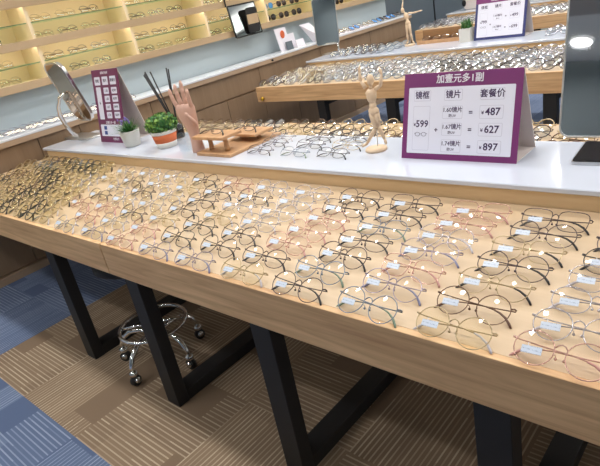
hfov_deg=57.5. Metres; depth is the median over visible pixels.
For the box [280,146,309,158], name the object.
eyeglasses
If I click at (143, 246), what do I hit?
eyeglasses
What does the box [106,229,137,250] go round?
eyeglasses
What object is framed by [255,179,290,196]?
eyeglasses
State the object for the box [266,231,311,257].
eyeglasses
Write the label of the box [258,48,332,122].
base cabinet
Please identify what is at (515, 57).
eyeglasses
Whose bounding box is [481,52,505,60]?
eyeglasses
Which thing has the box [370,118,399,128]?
eyeglasses
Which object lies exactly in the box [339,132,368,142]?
eyeglasses
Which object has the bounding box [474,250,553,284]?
eyeglasses
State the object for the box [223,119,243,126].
eyeglasses
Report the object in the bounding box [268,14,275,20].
sunglasses
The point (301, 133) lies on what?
eyeglasses
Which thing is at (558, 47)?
eyeglasses
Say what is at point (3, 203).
eyeglasses
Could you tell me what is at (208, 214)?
eyeglasses
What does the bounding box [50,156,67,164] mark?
eyeglasses
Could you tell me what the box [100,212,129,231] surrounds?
eyeglasses
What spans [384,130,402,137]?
eyeglasses
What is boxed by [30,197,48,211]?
eyeglasses
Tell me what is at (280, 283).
eyeglasses
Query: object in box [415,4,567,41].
display table
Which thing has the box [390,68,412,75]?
eyeglasses
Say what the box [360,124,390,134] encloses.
eyeglasses
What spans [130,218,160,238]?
eyeglasses
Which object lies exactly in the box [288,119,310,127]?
eyeglasses
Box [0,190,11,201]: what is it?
eyeglasses
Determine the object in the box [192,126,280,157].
stand
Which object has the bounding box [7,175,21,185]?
eyeglasses
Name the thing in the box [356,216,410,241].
eyeglasses
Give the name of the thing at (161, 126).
potted plant
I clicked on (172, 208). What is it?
eyeglasses
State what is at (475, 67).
eyeglasses
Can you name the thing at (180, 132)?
bottle
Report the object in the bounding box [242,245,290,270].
eyeglasses
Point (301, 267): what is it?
eyeglasses
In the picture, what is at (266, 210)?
eyeglasses
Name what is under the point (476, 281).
eyeglasses
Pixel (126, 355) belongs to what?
stool
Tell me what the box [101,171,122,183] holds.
eyeglasses
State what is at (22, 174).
eyeglasses
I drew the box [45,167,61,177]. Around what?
eyeglasses
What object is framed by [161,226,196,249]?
eyeglasses
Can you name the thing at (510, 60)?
eyeglasses
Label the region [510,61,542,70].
eyeglasses
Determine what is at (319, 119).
eyeglasses
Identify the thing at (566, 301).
eyeglasses
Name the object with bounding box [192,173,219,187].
eyeglasses
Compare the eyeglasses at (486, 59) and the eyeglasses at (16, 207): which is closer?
the eyeglasses at (16, 207)
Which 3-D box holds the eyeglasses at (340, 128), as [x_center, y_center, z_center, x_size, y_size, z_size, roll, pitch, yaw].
[0.168,-0.419,2.209,0.132,0.033,0.044,11,32,41]
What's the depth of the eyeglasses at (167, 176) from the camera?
2.03 m
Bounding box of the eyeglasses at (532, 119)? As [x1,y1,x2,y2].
[532,119,556,130]
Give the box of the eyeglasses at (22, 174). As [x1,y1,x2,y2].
[15,170,31,178]
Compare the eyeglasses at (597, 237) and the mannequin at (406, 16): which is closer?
the eyeglasses at (597, 237)
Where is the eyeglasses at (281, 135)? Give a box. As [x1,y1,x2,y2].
[271,131,295,141]
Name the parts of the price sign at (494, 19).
panel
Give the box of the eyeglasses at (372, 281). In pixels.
[361,268,426,305]
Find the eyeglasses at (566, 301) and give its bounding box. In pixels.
[548,286,599,313]
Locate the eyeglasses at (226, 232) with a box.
[221,223,260,246]
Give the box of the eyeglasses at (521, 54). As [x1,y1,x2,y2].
[498,54,526,64]
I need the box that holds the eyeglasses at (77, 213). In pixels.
[75,207,99,224]
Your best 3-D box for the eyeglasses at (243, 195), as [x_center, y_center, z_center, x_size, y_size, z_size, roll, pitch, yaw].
[-0.139,-0.106,1.648,0.144,0.038,0.044,11,32,42]
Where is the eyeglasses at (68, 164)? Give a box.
[65,164,81,172]
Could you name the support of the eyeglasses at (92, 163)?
on the display table at (58, 246)
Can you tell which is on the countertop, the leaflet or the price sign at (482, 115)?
the leaflet
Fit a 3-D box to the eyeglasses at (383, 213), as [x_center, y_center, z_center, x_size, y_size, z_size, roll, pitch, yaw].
[0.238,-0.040,1.323,0.143,0.039,0.047,11,32,42]
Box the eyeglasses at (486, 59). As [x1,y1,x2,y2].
[464,59,490,69]
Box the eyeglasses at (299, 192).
[293,185,333,202]
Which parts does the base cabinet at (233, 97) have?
door, door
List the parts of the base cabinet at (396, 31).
drawer, door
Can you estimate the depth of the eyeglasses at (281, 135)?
2.07 m
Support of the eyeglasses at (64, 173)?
on the display table at (58, 246)
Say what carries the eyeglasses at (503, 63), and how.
on the display table at (548, 83)
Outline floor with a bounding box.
[0,94,599,465]
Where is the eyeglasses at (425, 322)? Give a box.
[413,306,497,353]
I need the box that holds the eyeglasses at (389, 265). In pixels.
[380,253,445,287]
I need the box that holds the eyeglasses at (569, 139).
[551,133,597,141]
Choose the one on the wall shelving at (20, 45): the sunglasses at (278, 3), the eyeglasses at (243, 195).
the sunglasses at (278, 3)
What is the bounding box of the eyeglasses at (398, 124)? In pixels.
[391,124,402,134]
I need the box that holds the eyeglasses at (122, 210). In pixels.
[120,204,147,221]
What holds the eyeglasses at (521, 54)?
on the display table at (548, 83)
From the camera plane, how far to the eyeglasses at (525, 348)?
0.79 m
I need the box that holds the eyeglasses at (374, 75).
[364,72,384,79]
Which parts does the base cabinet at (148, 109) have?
door, door, door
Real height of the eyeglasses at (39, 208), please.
0.040 m
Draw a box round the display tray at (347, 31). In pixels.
[339,23,376,34]
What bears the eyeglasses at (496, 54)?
on the display table at (548, 83)
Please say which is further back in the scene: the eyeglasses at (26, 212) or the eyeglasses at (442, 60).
the eyeglasses at (442, 60)
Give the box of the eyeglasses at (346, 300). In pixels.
[336,286,402,327]
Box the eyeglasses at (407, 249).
[398,238,462,267]
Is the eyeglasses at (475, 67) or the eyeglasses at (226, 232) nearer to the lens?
the eyeglasses at (226, 232)
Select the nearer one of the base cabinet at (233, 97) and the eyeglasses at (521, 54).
the eyeglasses at (521, 54)
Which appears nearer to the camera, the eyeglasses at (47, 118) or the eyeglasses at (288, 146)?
the eyeglasses at (288, 146)
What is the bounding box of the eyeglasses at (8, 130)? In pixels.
[0,130,17,138]
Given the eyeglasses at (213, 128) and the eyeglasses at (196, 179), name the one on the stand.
the eyeglasses at (213, 128)
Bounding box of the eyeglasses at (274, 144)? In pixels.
[262,137,288,147]
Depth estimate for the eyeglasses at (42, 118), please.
3.01 m
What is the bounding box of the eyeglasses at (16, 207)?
[7,201,24,216]
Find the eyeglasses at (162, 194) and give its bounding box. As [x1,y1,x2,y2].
[157,187,184,204]
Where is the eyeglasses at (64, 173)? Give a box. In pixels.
[57,169,72,178]
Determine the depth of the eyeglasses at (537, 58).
2.69 m
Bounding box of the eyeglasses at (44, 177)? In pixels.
[37,173,52,183]
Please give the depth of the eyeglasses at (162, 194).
1.83 m
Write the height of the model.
0.277 m
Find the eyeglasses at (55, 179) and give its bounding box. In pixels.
[47,175,66,185]
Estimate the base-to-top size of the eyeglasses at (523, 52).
0.039 m
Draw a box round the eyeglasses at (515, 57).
[493,57,522,66]
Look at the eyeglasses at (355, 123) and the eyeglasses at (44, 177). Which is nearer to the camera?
the eyeglasses at (355, 123)
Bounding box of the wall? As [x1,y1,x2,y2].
[4,0,463,134]
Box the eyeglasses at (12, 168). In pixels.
[6,168,21,178]
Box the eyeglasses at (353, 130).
[348,130,377,136]
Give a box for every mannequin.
[358,65,386,153]
[401,0,421,46]
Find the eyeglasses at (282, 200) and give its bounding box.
[277,192,316,211]
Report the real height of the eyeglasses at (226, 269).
0.039 m
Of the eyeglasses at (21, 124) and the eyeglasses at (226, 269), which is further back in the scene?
the eyeglasses at (21, 124)
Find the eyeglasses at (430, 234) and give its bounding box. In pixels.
[417,223,477,253]
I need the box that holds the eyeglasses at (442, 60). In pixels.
[423,60,449,69]
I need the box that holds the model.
[168,80,204,152]
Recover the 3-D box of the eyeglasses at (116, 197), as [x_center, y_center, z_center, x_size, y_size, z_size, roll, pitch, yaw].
[-0.607,-0.114,1.884,0.143,0.039,0.047,10,31,40]
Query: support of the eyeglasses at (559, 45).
on the display table at (548, 83)
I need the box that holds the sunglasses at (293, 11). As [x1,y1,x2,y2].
[291,8,301,14]
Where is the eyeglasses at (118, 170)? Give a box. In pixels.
[116,165,136,177]
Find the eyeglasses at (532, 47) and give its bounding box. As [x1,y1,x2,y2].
[512,47,537,56]
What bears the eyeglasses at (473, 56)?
on the display table at (548, 83)
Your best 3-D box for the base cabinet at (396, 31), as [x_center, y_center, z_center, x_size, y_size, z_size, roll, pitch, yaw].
[0.806,-1.708,5.437,0.348,0.666,0.730,10,32,41]
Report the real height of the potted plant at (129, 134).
0.134 m
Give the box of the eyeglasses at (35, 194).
[26,188,47,199]
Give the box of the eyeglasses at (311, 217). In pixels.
[306,208,349,230]
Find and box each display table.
[0,122,343,358]
[99,123,599,465]
[256,28,564,123]
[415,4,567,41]
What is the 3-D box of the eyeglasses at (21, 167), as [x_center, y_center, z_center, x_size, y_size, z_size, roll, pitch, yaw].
[-1.368,-0.315,2.689,0.131,0.041,0.046,9,31,39]
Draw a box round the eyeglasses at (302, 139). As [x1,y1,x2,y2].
[296,139,325,149]
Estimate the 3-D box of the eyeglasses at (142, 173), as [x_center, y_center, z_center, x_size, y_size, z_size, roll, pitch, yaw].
[-0.585,-0.228,2.131,0.143,0.039,0.047,10,31,40]
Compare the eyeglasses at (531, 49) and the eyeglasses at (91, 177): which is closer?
the eyeglasses at (91, 177)
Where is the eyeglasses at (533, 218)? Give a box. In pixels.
[520,208,593,235]
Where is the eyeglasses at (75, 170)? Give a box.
[69,170,85,181]
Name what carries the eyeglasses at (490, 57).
on the display table at (548, 83)
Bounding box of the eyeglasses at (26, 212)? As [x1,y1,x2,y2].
[18,205,37,219]
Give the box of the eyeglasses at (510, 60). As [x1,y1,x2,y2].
[488,60,515,67]
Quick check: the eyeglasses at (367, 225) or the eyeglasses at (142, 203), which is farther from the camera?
the eyeglasses at (142, 203)
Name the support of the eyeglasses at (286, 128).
on the display table at (58, 246)
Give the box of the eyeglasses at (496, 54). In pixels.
[475,54,500,63]
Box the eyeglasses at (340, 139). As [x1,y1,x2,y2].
[332,139,362,151]
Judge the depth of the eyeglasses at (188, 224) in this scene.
1.52 m
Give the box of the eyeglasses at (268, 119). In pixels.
[264,119,284,126]
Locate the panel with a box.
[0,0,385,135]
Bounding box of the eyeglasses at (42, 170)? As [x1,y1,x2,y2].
[34,166,51,175]
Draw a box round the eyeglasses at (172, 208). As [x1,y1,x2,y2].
[168,200,199,218]
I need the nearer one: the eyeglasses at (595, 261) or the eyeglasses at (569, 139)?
the eyeglasses at (595, 261)
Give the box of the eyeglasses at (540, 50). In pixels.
[532,50,557,58]
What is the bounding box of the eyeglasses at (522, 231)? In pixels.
[507,220,581,250]
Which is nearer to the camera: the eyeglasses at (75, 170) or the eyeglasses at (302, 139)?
the eyeglasses at (302, 139)
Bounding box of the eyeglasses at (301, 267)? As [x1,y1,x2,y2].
[295,255,348,287]
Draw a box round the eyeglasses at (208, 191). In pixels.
[203,184,234,200]
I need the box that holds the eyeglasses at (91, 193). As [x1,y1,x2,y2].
[89,188,111,200]
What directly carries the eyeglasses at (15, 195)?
on the display table at (58, 246)
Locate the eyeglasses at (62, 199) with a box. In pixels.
[52,192,72,206]
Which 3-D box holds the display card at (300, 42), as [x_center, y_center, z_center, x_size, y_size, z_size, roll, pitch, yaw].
[0.002,-1.529,4.395,0.024,0.056,0.096,10,32,41]
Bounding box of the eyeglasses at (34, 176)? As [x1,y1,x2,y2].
[25,172,43,181]
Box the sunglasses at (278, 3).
[274,0,285,6]
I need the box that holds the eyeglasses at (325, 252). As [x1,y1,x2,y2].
[318,241,370,271]
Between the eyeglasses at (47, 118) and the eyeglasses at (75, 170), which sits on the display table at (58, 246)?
the eyeglasses at (75, 170)
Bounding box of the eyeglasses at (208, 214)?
[203,206,237,226]
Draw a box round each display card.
[274,27,293,51]
[287,33,296,46]
[295,38,305,46]
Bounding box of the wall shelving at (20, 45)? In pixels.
[0,0,373,96]
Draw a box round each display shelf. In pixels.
[43,130,599,212]
[306,28,565,67]
[446,0,567,18]
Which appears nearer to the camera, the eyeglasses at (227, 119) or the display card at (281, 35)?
the eyeglasses at (227, 119)
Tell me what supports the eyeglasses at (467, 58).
on the display table at (548, 83)
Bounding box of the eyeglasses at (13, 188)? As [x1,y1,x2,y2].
[5,184,22,195]
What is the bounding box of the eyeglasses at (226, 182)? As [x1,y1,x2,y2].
[222,176,253,191]
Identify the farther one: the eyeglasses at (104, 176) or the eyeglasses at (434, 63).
the eyeglasses at (434, 63)
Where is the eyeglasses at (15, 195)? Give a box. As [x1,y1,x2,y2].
[6,192,22,205]
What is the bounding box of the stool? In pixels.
[91,267,204,385]
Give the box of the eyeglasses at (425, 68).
[406,68,431,73]
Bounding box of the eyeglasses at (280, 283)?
[271,271,327,305]
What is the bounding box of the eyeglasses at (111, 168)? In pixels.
[97,160,115,171]
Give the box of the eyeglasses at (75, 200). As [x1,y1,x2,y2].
[71,195,93,210]
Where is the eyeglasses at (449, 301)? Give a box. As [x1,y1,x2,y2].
[434,286,516,328]
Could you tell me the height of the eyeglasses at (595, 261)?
0.039 m
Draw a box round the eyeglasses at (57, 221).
[54,215,78,233]
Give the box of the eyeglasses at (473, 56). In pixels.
[454,56,476,64]
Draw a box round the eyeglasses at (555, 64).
[541,60,563,69]
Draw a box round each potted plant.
[109,115,142,147]
[143,112,177,148]
[457,17,474,42]
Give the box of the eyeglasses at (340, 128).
[330,124,355,133]
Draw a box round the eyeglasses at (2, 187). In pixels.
[0,181,10,192]
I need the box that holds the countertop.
[0,14,411,149]
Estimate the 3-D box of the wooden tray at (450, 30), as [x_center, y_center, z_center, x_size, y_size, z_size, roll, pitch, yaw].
[0.971,-1.360,3.762,0.326,0.081,0.104,10,32,41]
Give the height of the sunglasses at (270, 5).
0.051 m
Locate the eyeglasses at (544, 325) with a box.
[528,307,599,352]
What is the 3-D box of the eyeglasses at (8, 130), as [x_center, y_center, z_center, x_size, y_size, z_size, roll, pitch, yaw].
[-1.520,-0.506,2.821,0.124,0.031,0.041,-29,29,-34]
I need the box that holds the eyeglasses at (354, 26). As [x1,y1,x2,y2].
[348,25,359,30]
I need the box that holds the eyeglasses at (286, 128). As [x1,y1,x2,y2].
[279,123,299,132]
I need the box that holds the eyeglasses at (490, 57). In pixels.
[471,57,495,65]
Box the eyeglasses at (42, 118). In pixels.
[27,118,48,128]
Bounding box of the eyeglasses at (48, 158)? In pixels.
[42,155,54,163]
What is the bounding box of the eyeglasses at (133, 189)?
[131,183,155,198]
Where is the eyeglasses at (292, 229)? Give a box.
[287,219,330,243]
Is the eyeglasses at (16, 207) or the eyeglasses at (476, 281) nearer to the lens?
the eyeglasses at (476, 281)
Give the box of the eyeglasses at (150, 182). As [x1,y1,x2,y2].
[147,177,172,191]
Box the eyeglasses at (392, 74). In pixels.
[383,70,404,78]
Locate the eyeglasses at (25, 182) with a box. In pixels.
[16,178,34,186]
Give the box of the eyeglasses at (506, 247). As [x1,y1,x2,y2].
[490,235,567,267]
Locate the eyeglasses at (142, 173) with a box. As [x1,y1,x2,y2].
[139,167,162,179]
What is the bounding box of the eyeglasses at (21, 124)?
[8,124,28,134]
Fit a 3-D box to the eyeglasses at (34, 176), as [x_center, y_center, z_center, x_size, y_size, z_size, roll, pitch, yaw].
[-1.201,-0.249,2.465,0.132,0.040,0.043,7,29,36]
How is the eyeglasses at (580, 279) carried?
on the display table at (504, 390)
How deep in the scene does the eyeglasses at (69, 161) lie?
2.61 m
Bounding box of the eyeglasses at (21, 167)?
[14,163,29,173]
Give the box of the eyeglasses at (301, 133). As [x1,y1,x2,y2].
[291,129,314,134]
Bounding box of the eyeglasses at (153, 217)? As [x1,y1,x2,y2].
[148,210,180,228]
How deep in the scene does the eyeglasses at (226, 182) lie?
1.80 m
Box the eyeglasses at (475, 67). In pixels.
[459,62,488,69]
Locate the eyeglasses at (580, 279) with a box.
[566,265,599,292]
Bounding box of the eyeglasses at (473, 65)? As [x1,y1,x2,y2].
[453,65,483,70]
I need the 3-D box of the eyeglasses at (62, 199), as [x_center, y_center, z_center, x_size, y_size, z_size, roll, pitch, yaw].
[-0.880,-0.122,2.026,0.131,0.041,0.046,9,31,40]
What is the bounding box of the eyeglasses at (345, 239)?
[337,229,392,254]
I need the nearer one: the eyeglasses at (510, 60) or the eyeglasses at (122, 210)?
the eyeglasses at (122, 210)
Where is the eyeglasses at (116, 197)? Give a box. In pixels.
[112,191,137,206]
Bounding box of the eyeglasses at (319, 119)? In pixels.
[314,119,338,127]
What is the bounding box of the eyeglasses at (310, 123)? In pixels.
[303,123,325,133]
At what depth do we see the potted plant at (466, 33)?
3.51 m
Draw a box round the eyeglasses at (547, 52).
[525,52,555,62]
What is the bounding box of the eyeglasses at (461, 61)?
[442,61,468,70]
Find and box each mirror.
[44,61,100,140]
[223,0,262,38]
[311,0,343,54]
[559,0,599,137]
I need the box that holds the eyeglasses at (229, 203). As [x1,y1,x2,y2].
[222,197,256,215]
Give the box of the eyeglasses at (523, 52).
[503,52,531,61]
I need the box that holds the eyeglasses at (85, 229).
[81,222,107,241]
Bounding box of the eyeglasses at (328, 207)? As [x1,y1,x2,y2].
[322,198,367,219]
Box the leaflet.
[299,23,315,41]
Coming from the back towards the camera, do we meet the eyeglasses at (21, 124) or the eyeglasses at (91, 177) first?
the eyeglasses at (21, 124)
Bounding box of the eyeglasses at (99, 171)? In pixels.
[89,166,108,176]
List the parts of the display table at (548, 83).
leg, leg, leg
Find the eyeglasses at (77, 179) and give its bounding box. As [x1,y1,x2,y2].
[72,179,92,191]
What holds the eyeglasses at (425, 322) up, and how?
on the display table at (504, 390)
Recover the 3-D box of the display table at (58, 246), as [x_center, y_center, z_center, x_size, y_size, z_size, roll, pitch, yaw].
[-0.700,-0.071,2.571,1.490,0.560,1.214,10,32,41]
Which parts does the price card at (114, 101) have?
panel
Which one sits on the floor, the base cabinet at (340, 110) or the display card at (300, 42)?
the base cabinet at (340, 110)
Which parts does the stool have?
seat, leg, leg, leg, leg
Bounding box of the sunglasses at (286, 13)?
[276,11,288,17]
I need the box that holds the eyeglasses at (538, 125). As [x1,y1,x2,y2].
[533,125,552,137]
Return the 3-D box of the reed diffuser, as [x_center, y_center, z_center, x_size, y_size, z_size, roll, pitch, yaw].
[-0.609,-0.575,2.442,0.205,0.304,0.055,10,32,41]
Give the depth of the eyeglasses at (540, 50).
2.82 m
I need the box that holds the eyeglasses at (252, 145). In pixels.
[247,145,273,155]
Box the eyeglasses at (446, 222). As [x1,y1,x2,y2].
[433,213,496,238]
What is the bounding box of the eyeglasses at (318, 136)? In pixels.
[306,132,334,142]
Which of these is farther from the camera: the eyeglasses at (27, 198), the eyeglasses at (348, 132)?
the eyeglasses at (27, 198)
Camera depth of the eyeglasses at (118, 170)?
2.24 m
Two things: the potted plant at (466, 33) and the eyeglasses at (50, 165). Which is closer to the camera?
the eyeglasses at (50, 165)
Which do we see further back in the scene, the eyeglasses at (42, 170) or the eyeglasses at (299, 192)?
the eyeglasses at (42, 170)
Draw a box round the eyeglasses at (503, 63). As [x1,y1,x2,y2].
[482,63,513,68]
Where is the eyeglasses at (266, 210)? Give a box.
[259,202,299,222]
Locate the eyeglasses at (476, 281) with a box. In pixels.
[455,266,536,305]
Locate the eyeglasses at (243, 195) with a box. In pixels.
[238,188,272,206]
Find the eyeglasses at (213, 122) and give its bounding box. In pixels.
[205,119,224,126]
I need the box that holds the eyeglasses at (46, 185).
[39,181,54,192]
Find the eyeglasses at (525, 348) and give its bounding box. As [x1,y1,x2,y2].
[509,330,599,381]
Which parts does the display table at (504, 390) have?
leg, leg, leg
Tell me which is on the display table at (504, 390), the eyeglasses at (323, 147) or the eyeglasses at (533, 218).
the eyeglasses at (533, 218)
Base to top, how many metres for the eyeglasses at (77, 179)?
0.039 m
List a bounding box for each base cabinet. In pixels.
[0,125,80,287]
[78,92,181,131]
[180,67,269,122]
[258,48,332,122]
[318,32,379,122]
[368,18,412,103]
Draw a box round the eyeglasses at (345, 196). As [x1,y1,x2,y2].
[338,188,383,208]
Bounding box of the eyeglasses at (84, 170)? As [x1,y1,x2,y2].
[77,165,94,174]
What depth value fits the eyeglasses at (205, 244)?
1.36 m
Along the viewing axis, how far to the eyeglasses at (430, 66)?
3.07 m
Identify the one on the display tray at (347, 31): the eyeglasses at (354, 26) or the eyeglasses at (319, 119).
the eyeglasses at (354, 26)
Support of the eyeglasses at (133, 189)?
on the display table at (58, 246)
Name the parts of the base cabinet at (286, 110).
door, drawer, door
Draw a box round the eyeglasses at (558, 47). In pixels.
[536,47,563,56]
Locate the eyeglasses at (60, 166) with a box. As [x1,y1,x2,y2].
[52,163,70,172]
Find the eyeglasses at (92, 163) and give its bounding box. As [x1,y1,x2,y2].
[84,159,101,169]
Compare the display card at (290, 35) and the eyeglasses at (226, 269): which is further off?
the display card at (290, 35)
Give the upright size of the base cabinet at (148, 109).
0.666 m
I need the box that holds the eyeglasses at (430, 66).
[413,66,437,73]
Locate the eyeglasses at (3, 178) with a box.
[0,174,10,184]
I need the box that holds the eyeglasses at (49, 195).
[40,190,58,203]
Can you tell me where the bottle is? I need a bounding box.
[176,120,184,138]
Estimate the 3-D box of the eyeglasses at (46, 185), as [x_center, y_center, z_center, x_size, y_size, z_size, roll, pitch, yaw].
[-1.042,-0.185,2.247,0.040,0.039,0.132,-29,29,-34]
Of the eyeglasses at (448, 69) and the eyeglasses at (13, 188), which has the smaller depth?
the eyeglasses at (13, 188)
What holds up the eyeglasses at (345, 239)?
on the display table at (504, 390)
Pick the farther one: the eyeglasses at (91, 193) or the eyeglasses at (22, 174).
the eyeglasses at (22, 174)
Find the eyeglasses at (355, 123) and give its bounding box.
[341,119,366,128]
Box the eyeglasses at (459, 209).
[450,200,512,224]
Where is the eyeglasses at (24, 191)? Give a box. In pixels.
[17,185,32,196]
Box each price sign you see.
[402,67,535,163]
[474,0,533,40]
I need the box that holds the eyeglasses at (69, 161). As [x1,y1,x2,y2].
[61,157,79,165]
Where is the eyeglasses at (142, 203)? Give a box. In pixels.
[138,196,166,212]
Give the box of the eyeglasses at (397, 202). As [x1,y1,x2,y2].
[389,194,442,215]
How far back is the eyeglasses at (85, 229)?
1.65 m
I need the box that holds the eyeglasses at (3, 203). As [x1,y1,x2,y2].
[0,199,11,213]
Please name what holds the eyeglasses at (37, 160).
on the display table at (58, 246)
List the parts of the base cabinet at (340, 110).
door, drawer, door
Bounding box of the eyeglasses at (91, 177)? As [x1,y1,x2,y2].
[81,172,101,183]
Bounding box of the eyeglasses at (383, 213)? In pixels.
[374,204,425,227]
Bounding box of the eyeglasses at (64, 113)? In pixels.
[52,113,73,122]
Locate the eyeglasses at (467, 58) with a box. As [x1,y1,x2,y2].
[447,58,474,67]
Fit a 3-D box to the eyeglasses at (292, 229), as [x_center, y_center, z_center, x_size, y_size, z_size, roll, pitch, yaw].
[0.017,-0.003,1.342,0.047,0.039,0.143,-30,30,-36]
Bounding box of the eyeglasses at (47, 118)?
[32,118,54,128]
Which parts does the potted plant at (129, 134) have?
flower, pot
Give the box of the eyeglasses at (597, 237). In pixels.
[593,236,599,251]
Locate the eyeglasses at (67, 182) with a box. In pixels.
[60,176,76,188]
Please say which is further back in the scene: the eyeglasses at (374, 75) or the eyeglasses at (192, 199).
the eyeglasses at (374, 75)
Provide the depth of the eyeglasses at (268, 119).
2.55 m
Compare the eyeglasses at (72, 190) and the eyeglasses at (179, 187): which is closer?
the eyeglasses at (179, 187)
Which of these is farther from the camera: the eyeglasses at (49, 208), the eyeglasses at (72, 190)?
the eyeglasses at (72, 190)
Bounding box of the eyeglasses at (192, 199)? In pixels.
[187,192,218,209]
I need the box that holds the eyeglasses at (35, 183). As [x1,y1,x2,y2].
[28,178,44,190]
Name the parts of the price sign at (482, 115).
white panel, panel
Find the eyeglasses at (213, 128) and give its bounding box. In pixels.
[199,123,227,135]
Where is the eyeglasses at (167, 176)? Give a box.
[163,170,189,183]
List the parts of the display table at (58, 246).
leg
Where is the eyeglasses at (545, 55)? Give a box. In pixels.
[522,55,553,65]
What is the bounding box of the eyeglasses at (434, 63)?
[416,63,440,71]
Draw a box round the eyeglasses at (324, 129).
[319,129,342,135]
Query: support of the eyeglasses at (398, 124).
on the display table at (504, 390)
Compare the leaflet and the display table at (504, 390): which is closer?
the display table at (504, 390)
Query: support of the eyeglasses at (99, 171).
on the display table at (58, 246)
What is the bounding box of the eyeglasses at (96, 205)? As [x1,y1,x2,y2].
[94,199,120,214]
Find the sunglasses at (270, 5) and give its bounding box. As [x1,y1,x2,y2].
[266,2,272,8]
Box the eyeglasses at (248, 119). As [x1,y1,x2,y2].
[245,119,263,125]
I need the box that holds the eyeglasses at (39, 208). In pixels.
[31,208,53,224]
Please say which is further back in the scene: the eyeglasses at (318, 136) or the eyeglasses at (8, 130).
the eyeglasses at (8, 130)
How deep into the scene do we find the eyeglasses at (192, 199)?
1.72 m
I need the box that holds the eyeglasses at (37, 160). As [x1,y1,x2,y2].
[33,160,48,168]
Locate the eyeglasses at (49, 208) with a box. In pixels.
[44,200,62,215]
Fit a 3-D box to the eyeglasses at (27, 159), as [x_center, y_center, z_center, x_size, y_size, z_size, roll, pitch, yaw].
[-1.362,-0.347,2.762,0.132,0.039,0.040,8,30,37]
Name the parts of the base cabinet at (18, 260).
door, door, door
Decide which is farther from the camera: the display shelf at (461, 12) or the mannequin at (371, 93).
the display shelf at (461, 12)
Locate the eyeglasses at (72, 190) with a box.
[63,185,84,198]
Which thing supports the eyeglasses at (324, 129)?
on the display table at (504, 390)
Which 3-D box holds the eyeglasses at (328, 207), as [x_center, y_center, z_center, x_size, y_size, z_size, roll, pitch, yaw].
[0.114,-0.061,1.431,0.145,0.038,0.043,11,32,41]
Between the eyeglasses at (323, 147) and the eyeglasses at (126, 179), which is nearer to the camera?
the eyeglasses at (323, 147)
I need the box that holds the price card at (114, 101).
[91,68,149,142]
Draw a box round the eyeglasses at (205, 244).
[200,234,240,259]
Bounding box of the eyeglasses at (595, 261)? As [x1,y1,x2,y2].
[579,248,599,274]
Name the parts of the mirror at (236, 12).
hand mirror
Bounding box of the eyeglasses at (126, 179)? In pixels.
[122,174,144,187]
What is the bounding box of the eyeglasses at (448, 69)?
[435,64,460,70]
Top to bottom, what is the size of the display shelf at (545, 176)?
0.056 m
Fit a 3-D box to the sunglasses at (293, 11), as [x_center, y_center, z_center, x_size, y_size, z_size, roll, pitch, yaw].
[-0.057,-1.847,4.576,0.087,0.051,0.124,12,33,43]
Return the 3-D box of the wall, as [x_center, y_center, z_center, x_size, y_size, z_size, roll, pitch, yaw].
[-0.682,-1.726,4.142,0.074,2.279,10.360,10,32,41]
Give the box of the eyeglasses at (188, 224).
[183,215,217,236]
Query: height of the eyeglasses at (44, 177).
0.041 m
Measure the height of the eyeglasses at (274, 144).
0.029 m
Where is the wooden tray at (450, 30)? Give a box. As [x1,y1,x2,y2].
[417,26,460,44]
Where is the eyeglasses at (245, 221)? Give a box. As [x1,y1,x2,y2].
[240,212,280,234]
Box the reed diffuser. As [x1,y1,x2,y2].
[143,68,184,138]
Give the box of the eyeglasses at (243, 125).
[232,120,259,132]
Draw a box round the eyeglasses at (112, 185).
[107,180,129,194]
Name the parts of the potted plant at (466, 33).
pot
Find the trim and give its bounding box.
[433,0,435,21]
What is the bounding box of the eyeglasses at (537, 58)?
[514,58,545,67]
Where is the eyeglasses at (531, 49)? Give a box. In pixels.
[510,49,537,58]
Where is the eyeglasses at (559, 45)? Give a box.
[539,45,564,53]
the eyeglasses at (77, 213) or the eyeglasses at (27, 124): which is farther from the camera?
the eyeglasses at (27, 124)
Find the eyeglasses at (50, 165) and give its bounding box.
[43,161,58,169]
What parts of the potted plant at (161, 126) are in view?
pot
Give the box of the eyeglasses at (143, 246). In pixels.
[138,237,173,261]
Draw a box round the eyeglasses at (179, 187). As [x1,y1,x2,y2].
[175,180,203,195]
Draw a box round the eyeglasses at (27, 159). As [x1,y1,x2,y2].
[23,159,38,167]
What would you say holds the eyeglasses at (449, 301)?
on the display table at (504, 390)
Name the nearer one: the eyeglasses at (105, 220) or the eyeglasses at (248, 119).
the eyeglasses at (105, 220)
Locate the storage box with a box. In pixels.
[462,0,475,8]
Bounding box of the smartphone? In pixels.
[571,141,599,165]
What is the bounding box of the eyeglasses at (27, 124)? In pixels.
[13,124,36,134]
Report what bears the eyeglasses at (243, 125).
on the stand
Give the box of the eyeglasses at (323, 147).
[316,147,349,159]
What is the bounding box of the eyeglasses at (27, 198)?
[19,194,35,208]
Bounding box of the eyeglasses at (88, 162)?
[73,158,89,167]
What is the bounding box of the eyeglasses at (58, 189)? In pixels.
[50,183,68,194]
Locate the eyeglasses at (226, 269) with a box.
[220,257,267,287]
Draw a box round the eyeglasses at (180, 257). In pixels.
[174,247,215,273]
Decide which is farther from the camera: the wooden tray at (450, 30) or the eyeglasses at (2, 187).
the wooden tray at (450, 30)

